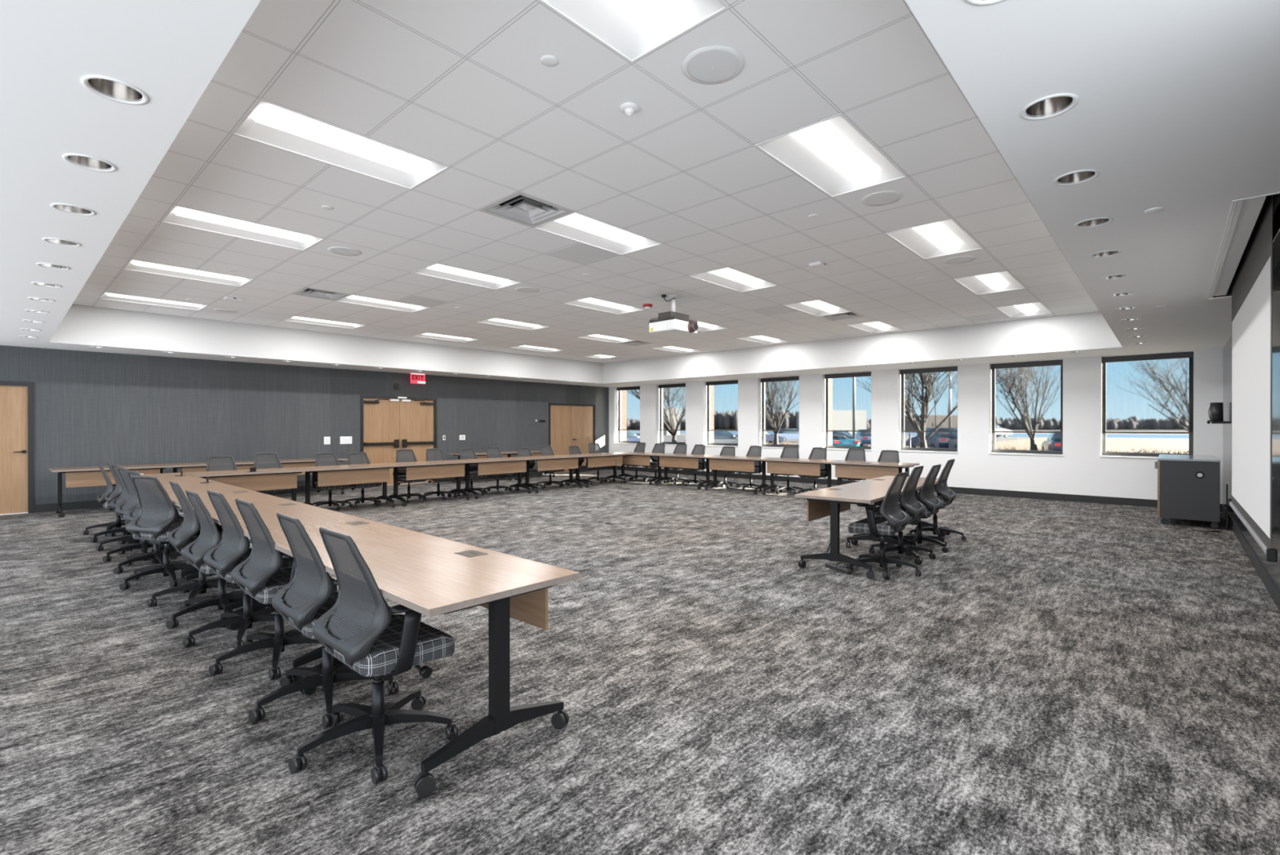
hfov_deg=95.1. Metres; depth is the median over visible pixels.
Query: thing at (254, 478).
table
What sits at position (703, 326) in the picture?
ceiling light
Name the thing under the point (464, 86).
ceiling
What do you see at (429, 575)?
table
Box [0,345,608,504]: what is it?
wall
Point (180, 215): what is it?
ceiling light
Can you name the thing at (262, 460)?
office chair
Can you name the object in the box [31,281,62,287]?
recessed light
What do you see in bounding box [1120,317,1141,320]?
recessed light
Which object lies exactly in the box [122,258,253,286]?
ceiling light
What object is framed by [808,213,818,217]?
sprinkler cover
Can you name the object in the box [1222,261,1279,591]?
wall
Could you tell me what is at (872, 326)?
ceiling light
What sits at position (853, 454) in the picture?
office chair
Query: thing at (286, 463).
table
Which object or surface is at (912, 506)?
office chair
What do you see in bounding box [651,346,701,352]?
ceiling light
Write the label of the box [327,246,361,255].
ceiling speaker
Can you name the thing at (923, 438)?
bare tree
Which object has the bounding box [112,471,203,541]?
table
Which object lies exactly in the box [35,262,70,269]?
recessed light
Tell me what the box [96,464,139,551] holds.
office chair
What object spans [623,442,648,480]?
office chair
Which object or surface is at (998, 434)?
car
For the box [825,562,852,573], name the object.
power strip
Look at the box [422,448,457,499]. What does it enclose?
office chair
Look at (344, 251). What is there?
grille
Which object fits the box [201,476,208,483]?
outlet
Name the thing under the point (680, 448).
office chair
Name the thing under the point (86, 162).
recessed light
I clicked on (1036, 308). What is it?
ceiling light
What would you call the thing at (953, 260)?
grille
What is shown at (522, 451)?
office chair
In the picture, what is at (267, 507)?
table
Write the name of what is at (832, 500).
table
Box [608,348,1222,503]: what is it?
wall
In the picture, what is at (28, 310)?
recessed light
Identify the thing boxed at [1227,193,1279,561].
projection screen
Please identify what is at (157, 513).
office chair
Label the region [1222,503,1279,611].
baseboard
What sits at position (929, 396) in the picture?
roller shade
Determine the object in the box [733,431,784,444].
car
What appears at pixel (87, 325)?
ceiling soffit
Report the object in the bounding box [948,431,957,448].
car
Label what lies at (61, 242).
recessed light
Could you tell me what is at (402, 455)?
office chair
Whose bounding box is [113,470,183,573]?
office chair
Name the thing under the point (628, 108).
smoke detector
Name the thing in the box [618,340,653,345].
ceiling vent
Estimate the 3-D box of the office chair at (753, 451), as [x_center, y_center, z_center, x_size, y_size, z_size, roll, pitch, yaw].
[2.482,0.900,13.124,0.662,0.972,0.661,0,0,-41]
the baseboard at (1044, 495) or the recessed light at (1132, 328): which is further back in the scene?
the baseboard at (1044, 495)
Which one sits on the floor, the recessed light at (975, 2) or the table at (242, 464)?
the table at (242, 464)
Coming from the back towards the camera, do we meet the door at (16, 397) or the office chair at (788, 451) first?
the office chair at (788, 451)
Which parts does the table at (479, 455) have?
modesty panel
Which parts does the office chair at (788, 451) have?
seat, frame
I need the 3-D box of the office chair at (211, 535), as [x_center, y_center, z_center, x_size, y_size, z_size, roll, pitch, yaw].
[-3.120,0.931,4.359,0.661,0.942,0.662,0,0,42]
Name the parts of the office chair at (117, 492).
frame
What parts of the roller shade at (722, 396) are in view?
pull chain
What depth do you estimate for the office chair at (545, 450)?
13.65 m
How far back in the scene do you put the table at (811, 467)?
11.65 m
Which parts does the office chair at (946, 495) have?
seat, frame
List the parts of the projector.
power cord, len glass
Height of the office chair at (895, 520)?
0.976 m
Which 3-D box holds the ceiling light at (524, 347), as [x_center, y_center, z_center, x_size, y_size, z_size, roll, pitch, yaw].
[-2.522,-1.980,14.397,0.610,0.091,1.219,0,0,42]
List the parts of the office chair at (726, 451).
seat, frame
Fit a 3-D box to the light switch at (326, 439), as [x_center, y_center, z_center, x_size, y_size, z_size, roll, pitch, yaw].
[-6.891,0.287,12.891,0.018,0.170,0.130,0,0,42]
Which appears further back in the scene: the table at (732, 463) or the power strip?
the table at (732, 463)
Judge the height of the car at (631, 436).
1.511 m
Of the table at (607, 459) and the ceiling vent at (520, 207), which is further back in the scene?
the table at (607, 459)
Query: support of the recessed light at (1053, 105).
attached to the ceiling soffit at (1177, 110)
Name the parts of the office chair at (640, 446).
frame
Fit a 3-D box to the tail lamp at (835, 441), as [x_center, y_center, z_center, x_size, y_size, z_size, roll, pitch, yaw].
[12.623,0.871,35.730,1.656,0.150,0.051,0,0,-9]
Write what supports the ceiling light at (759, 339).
attached to the ceiling
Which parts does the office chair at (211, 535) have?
frame, armrest, seat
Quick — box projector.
[648,293,697,336]
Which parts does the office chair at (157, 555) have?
frame, seat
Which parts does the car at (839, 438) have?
cabin glass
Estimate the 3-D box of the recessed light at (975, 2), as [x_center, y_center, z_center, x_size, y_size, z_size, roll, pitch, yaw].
[1.042,-1.361,1.693,0.196,0.148,0.196,0,0,42]
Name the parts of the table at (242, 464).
modesty panel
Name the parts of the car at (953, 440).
cabin glass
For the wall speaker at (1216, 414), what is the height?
0.334 m
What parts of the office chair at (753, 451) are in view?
seat, frame, armrest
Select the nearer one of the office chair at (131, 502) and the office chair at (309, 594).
the office chair at (309, 594)
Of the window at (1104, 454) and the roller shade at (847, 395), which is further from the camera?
the roller shade at (847, 395)
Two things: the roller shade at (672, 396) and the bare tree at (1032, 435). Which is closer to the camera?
the roller shade at (672, 396)
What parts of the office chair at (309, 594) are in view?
frame, seat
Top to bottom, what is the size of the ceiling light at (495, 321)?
0.091 m
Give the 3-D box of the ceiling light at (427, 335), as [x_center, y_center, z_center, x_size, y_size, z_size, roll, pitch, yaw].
[-4.162,-1.977,12.593,0.610,0.091,1.219,0,0,42]
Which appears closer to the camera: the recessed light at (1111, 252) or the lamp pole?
the recessed light at (1111, 252)
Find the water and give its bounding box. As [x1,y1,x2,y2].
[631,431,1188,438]
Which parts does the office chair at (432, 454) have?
frame, seat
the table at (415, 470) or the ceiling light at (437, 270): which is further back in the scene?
the table at (415, 470)
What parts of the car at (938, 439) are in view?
cabin glass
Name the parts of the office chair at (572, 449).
frame, seat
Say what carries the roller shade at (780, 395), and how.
attached to the wall at (1081, 470)
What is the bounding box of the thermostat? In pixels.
[459,435,465,439]
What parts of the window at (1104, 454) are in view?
sill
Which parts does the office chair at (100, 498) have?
frame, seat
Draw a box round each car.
[626,430,639,440]
[684,431,737,443]
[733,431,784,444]
[770,431,799,442]
[832,431,860,446]
[855,431,871,446]
[906,431,949,448]
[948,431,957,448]
[995,432,1013,437]
[1040,432,1060,450]
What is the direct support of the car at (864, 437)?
on the lot
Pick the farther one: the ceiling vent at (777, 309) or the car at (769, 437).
the car at (769, 437)
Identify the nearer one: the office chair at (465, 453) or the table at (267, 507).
the table at (267, 507)
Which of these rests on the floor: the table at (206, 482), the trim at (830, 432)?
the table at (206, 482)
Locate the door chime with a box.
[394,382,398,389]
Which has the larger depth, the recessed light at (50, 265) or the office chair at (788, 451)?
the office chair at (788, 451)
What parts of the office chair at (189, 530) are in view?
frame, seat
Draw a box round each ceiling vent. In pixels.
[291,287,350,300]
[396,295,447,306]
[477,191,575,226]
[546,243,618,264]
[603,356,626,359]
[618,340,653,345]
[751,305,799,315]
[818,311,866,320]
[964,312,1008,321]
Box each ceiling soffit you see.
[0,0,1279,386]
[48,303,1122,383]
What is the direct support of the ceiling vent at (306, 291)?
in the ceiling
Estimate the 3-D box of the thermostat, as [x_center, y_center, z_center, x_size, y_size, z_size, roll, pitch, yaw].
[-4.657,0.262,15.347,0.018,0.130,0.170,0,0,42]
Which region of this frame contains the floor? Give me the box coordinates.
[0,469,1279,854]
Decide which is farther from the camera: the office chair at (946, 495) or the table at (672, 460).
the table at (672, 460)
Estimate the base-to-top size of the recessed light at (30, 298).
0.148 m
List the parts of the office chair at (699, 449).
seat, frame, armrest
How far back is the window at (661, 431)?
17.89 m
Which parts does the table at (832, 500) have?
modesty panel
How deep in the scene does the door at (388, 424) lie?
14.04 m
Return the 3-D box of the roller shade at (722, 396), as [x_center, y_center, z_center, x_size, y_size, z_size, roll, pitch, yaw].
[2.350,-0.488,16.484,1.153,1.643,0.075,0,0,42]
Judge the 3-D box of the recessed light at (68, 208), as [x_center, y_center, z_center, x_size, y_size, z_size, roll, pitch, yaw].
[-3.365,-1.364,3.477,0.196,0.148,0.196,0,0,42]
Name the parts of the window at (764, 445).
sill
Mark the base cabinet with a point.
(1188, 486)
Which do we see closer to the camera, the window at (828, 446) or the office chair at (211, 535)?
the office chair at (211, 535)
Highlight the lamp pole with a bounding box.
[852,431,855,439]
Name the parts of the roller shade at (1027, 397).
pull chain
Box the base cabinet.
[1155,453,1220,528]
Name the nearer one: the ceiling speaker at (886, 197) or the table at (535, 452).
the ceiling speaker at (886, 197)
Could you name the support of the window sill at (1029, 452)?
attached to the wall at (1081, 470)
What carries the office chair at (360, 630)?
on the floor
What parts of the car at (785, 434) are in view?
cabin glass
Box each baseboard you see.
[34,467,608,512]
[608,465,1222,511]
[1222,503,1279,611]
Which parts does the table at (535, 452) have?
modesty panel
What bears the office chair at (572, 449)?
on the floor
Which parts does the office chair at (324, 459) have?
armrest, frame, seat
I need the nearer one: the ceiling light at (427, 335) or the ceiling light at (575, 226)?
the ceiling light at (575, 226)
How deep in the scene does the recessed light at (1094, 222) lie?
3.75 m
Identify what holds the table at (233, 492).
on the floor
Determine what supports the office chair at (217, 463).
on the floor
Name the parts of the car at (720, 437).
cabin glass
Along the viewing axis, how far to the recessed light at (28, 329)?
7.81 m
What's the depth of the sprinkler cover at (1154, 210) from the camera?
3.47 m
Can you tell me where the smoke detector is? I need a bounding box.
[620,102,638,115]
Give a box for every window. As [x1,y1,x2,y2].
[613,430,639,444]
[660,430,685,444]
[705,431,737,447]
[761,431,799,448]
[826,431,871,450]
[897,431,958,453]
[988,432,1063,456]
[1100,357,1193,458]
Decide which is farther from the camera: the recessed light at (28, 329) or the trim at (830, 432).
the trim at (830, 432)
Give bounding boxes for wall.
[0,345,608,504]
[558,296,1225,472]
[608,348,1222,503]
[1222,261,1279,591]
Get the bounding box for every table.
[49,463,172,517]
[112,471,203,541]
[133,476,232,560]
[151,485,275,585]
[165,460,253,507]
[180,496,333,618]
[183,466,309,501]
[226,511,424,680]
[262,457,347,495]
[293,462,399,507]
[299,533,579,796]
[382,459,473,506]
[448,451,514,482]
[456,457,533,498]
[500,449,557,479]
[517,454,585,492]
[566,452,628,487]
[609,451,670,484]
[653,453,717,488]
[702,455,777,493]
[759,457,838,494]
[794,483,912,578]
[826,460,919,505]
[850,475,946,552]
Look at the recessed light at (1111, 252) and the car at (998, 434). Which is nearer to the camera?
the recessed light at (1111, 252)
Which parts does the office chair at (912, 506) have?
seat, frame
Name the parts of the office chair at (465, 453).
frame, seat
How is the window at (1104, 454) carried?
attached to the wall at (1081, 470)
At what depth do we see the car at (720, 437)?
36.18 m
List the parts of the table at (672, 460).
modesty panel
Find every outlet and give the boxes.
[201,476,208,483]
[248,466,256,471]
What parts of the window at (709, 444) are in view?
sill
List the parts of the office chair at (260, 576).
frame, seat, armrest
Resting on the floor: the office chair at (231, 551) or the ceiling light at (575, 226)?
the office chair at (231, 551)
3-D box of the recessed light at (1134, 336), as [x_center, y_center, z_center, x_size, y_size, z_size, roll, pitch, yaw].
[7.130,-1.373,8.388,0.196,0.148,0.196,0,0,42]
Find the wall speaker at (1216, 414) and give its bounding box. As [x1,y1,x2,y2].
[1206,402,1226,423]
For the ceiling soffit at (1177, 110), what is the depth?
2.50 m
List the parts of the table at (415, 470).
modesty panel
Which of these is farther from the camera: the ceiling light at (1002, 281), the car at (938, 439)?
the car at (938, 439)
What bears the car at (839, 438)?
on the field
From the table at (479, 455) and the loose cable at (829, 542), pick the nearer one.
the loose cable at (829, 542)
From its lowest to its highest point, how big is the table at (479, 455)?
0.739 m
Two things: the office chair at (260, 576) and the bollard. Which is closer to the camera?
the office chair at (260, 576)
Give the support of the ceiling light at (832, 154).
attached to the ceiling
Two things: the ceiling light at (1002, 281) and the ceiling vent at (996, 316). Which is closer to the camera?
the ceiling light at (1002, 281)
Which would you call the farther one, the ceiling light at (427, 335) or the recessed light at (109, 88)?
the ceiling light at (427, 335)
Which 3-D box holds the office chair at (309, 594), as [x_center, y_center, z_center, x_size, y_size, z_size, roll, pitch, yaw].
[-1.615,0.916,3.063,0.672,0.976,0.636,0,0,7]
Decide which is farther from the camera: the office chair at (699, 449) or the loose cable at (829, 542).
the office chair at (699, 449)
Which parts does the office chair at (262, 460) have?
frame, seat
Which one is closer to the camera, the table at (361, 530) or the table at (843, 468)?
the table at (361, 530)
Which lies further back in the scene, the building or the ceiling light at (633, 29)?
the building
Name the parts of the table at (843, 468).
modesty panel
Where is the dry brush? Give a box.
[765,440,1188,453]
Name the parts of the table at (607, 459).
modesty panel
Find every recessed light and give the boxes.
[18,335,38,337]
[20,328,41,330]
[22,320,44,322]
[25,309,49,313]
[27,297,55,302]
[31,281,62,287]
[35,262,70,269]
[42,237,81,246]
[50,203,96,215]
[62,153,116,172]
[80,75,149,105]
[964,0,1005,5]
[1020,93,1079,120]
[1053,168,1100,186]
[1074,217,1113,228]
[1088,249,1122,257]
[1099,273,1128,279]
[1108,292,1133,296]
[1115,306,1137,310]
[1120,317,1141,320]
[1124,327,1144,329]
[1128,335,1146,337]
[1132,342,1148,344]
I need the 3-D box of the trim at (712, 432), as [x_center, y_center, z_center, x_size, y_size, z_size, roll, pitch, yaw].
[1.914,-0.922,17.553,0.330,5.400,0.590,0,0,42]
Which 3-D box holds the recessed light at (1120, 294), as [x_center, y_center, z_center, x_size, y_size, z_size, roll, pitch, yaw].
[4.695,-1.368,5.710,0.196,0.148,0.196,0,0,42]
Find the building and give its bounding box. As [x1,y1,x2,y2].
[663,430,679,435]
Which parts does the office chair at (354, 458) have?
frame, seat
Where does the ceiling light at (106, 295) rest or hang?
attached to the ceiling
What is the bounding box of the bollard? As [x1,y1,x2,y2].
[908,432,911,447]
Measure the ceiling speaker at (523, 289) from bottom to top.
0.013 m
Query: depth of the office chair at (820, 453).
12.06 m
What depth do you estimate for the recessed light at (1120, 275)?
5.08 m
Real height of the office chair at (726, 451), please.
0.946 m
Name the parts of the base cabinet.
door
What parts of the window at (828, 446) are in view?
sill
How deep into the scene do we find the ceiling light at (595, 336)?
12.88 m
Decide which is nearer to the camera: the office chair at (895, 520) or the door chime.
the office chair at (895, 520)
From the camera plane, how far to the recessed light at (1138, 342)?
9.07 m
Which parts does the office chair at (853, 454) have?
seat, frame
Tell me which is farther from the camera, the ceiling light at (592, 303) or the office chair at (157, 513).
the ceiling light at (592, 303)
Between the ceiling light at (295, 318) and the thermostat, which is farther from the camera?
the thermostat
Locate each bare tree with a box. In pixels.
[666,430,677,441]
[773,431,778,444]
[916,431,934,447]
[1026,432,1037,450]
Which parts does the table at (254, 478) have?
modesty panel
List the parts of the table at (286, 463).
modesty panel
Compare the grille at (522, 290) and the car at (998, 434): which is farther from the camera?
the car at (998, 434)
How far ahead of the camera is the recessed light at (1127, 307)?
6.42 m
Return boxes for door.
[0,381,34,515]
[360,395,436,488]
[548,402,595,473]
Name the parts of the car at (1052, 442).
cabin glass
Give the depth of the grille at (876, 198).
4.89 m
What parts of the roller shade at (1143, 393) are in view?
pull chain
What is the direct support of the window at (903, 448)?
attached to the wall at (1081, 470)
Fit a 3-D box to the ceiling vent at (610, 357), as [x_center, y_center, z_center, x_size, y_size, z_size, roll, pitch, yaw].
[-0.676,-1.940,16.427,0.570,0.002,0.570,0,0,42]
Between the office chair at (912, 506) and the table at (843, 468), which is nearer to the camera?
the office chair at (912, 506)
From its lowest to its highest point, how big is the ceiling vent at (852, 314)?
0.152 m
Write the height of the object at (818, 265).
0.035 m
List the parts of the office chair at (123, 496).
frame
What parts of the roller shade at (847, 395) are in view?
pull chain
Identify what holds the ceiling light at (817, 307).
attached to the ceiling
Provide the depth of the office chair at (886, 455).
11.22 m
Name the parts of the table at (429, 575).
modesty panel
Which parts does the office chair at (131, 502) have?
frame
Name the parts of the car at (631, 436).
cabin glass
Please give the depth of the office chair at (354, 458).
10.46 m
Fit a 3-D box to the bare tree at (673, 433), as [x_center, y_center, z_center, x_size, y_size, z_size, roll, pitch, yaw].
[1.561,-2.987,39.003,10.442,9.373,9.043,0,0,21]
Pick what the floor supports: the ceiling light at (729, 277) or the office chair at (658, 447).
the office chair at (658, 447)
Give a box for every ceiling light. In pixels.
[98,292,207,310]
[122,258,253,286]
[160,204,324,250]
[231,97,450,189]
[283,315,364,328]
[335,294,430,312]
[412,262,522,289]
[413,332,479,342]
[476,317,548,329]
[509,344,564,351]
[533,211,662,254]
[537,0,729,63]
[564,297,644,314]
[577,333,635,342]
[584,354,628,359]
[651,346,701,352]
[688,266,778,292]
[689,319,728,331]
[737,334,787,343]
[754,112,907,197]
[783,299,852,315]
[847,320,902,333]
[884,217,983,259]
[953,270,1026,294]
[995,302,1052,317]
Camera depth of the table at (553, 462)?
12.94 m
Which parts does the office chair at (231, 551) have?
frame, seat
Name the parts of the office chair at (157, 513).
frame, seat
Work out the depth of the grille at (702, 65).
3.09 m
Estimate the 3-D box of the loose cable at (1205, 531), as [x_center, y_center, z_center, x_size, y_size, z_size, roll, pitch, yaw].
[7.647,1.104,7.874,1.313,0.624,0.333,0,0,-42]
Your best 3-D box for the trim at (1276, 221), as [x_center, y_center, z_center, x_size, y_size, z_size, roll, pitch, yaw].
[4.669,-1.415,4.544,0.270,0.226,3.490,0,0,42]
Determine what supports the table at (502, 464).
on the floor
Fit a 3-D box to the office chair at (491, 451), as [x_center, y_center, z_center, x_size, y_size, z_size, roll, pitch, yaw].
[-3.067,0.899,12.550,0.650,0.976,0.686,0,0,39]
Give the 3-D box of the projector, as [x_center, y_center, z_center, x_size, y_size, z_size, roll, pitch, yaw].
[0.516,-1.651,8.541,0.581,0.554,0.568,0,0,42]
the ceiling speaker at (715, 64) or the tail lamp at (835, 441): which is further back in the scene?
the tail lamp at (835, 441)
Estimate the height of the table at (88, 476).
0.739 m
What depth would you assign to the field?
58.92 m
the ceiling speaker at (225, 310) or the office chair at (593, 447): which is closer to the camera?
the ceiling speaker at (225, 310)
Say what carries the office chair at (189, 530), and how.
on the floor
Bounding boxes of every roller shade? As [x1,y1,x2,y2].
[617,386,639,430]
[658,382,685,430]
[706,379,737,435]
[760,376,799,439]
[824,371,871,437]
[900,365,957,442]
[991,359,1062,440]
[1102,351,1193,442]
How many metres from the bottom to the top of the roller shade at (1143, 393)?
1.643 m
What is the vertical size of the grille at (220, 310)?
0.007 m
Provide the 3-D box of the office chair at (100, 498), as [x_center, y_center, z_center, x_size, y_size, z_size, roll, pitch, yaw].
[-6.990,0.935,7.816,0.663,0.922,0.653,0,0,45]
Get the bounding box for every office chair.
[82,462,125,536]
[90,460,130,542]
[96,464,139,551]
[102,466,179,561]
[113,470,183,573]
[119,475,209,590]
[146,480,241,606]
[165,489,272,628]
[182,489,295,648]
[205,455,237,471]
[208,497,337,679]
[248,512,398,727]
[253,452,291,494]
[288,526,457,784]
[311,452,352,510]
[341,452,382,507]
[389,448,426,502]
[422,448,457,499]
[455,448,487,496]
[481,446,513,493]
[515,447,544,490]
[535,444,564,488]
[564,445,592,485]
[587,443,611,483]
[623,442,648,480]
[643,443,665,482]
[662,443,689,484]
[681,444,706,485]
[711,446,740,488]
[735,445,764,490]
[773,445,804,493]
[797,447,827,493]
[841,448,866,482]
[846,471,920,578]
[869,465,936,564]
[877,449,902,473]
[887,464,948,552]
[906,458,966,541]
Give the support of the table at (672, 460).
on the floor
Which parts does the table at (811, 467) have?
modesty panel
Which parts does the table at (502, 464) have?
modesty panel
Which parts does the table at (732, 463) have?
modesty panel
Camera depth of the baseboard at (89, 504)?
10.01 m
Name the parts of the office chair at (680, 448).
seat, frame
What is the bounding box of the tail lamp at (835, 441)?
[834,440,859,443]
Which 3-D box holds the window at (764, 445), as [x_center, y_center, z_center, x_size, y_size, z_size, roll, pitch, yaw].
[3.664,-0.385,15.252,1.199,1.845,0.300,0,0,42]
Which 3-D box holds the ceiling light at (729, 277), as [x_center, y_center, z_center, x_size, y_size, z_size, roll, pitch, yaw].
[1.250,-1.968,7.672,0.610,0.091,1.219,0,0,42]
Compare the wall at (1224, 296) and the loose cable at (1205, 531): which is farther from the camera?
the wall at (1224, 296)
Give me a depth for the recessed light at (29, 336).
8.43 m
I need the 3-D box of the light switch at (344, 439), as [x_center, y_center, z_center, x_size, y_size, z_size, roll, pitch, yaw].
[-6.630,0.286,13.178,0.018,0.169,0.246,0,0,42]
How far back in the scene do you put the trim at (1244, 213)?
4.10 m
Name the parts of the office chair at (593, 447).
frame, seat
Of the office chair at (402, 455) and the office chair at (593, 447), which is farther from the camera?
the office chair at (593, 447)
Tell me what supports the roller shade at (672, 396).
attached to the wall at (1081, 470)
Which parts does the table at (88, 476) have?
modesty panel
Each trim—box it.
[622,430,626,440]
[711,431,714,442]
[829,431,832,445]
[1206,191,1279,299]
[1213,205,1279,297]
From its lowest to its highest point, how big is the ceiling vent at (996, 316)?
0.002 m
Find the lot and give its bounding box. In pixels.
[629,430,1188,453]
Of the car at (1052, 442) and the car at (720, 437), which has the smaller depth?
the car at (1052, 442)
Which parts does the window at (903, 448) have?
sill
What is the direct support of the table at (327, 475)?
on the floor
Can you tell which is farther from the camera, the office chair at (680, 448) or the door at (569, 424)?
the door at (569, 424)
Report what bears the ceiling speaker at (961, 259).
attached to the ceiling
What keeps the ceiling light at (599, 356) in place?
attached to the ceiling
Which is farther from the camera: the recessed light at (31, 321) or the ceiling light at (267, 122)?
the recessed light at (31, 321)
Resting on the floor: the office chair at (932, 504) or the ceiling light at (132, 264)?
the office chair at (932, 504)
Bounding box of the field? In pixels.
[995,436,1188,453]
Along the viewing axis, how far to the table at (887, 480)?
7.06 m
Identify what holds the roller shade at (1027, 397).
attached to the wall at (1081, 470)
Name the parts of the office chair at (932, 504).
seat, frame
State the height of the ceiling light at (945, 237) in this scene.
0.091 m
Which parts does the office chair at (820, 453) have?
seat, frame, armrest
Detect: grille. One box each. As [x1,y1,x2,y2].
[216,309,235,312]
[330,248,358,255]
[517,288,537,292]
[687,50,739,81]
[864,192,899,204]
[946,257,973,263]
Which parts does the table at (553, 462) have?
modesty panel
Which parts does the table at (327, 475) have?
modesty panel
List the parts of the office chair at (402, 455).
frame, seat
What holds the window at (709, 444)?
attached to the wall at (1081, 470)
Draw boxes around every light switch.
[324,436,330,444]
[339,435,351,444]
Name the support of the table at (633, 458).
on the floor
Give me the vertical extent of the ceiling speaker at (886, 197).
0.013 m
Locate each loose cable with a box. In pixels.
[826,542,856,569]
[1191,484,1227,538]
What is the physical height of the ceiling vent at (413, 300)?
0.002 m
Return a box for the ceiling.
[72,0,1099,363]
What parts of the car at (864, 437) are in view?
cabin glass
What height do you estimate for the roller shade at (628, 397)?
1.643 m
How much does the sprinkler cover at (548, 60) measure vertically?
0.011 m
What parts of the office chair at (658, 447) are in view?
seat, frame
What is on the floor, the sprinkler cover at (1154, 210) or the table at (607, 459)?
the table at (607, 459)
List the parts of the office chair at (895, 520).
armrest, seat, frame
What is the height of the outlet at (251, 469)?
0.065 m
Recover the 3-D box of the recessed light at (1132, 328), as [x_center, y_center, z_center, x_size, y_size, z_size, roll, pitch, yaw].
[6.522,-1.372,7.719,0.196,0.148,0.196,0,0,42]
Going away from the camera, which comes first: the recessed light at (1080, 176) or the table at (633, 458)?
the recessed light at (1080, 176)
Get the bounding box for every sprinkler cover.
[321,205,333,209]
[540,54,558,66]
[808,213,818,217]
[1144,206,1164,213]
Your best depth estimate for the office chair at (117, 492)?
7.21 m
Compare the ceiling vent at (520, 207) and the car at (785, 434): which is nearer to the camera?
the ceiling vent at (520, 207)
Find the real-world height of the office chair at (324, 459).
0.956 m
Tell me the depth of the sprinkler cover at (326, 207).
5.09 m
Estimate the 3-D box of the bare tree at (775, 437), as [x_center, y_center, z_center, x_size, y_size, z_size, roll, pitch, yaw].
[10.228,-3.672,44.488,7.542,10.759,6.875,0,0,2]
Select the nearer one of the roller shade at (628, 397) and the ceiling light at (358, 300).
the ceiling light at (358, 300)
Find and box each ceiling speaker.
[213,308,238,312]
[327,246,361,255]
[515,286,538,293]
[681,44,744,84]
[861,190,903,206]
[943,255,976,263]
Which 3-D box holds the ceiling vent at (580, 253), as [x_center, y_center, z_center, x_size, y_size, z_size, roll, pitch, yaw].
[-0.637,-1.922,6.503,0.570,0.002,0.570,0,0,42]
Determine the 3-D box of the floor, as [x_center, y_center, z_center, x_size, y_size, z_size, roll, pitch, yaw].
[-0.824,1.419,8.876,14.600,0.050,15.820,0,0,42]
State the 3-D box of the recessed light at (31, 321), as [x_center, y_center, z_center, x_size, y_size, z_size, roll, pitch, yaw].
[-7.426,-1.371,7.170,0.196,0.148,0.196,0,0,42]
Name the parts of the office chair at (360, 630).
frame, seat, armrest, control lever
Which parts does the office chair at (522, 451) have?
frame, seat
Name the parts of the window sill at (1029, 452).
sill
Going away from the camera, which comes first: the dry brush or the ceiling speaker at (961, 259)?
the ceiling speaker at (961, 259)
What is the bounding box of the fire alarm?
[642,303,653,308]
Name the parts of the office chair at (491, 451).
frame, seat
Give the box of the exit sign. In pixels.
[410,373,425,384]
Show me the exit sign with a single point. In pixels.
(415, 378)
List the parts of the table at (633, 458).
modesty panel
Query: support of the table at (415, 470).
on the floor
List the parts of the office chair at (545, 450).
frame, seat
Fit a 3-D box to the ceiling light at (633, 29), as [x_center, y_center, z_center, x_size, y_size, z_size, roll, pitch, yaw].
[-0.228,-1.958,2.423,0.610,0.091,1.219,0,0,42]

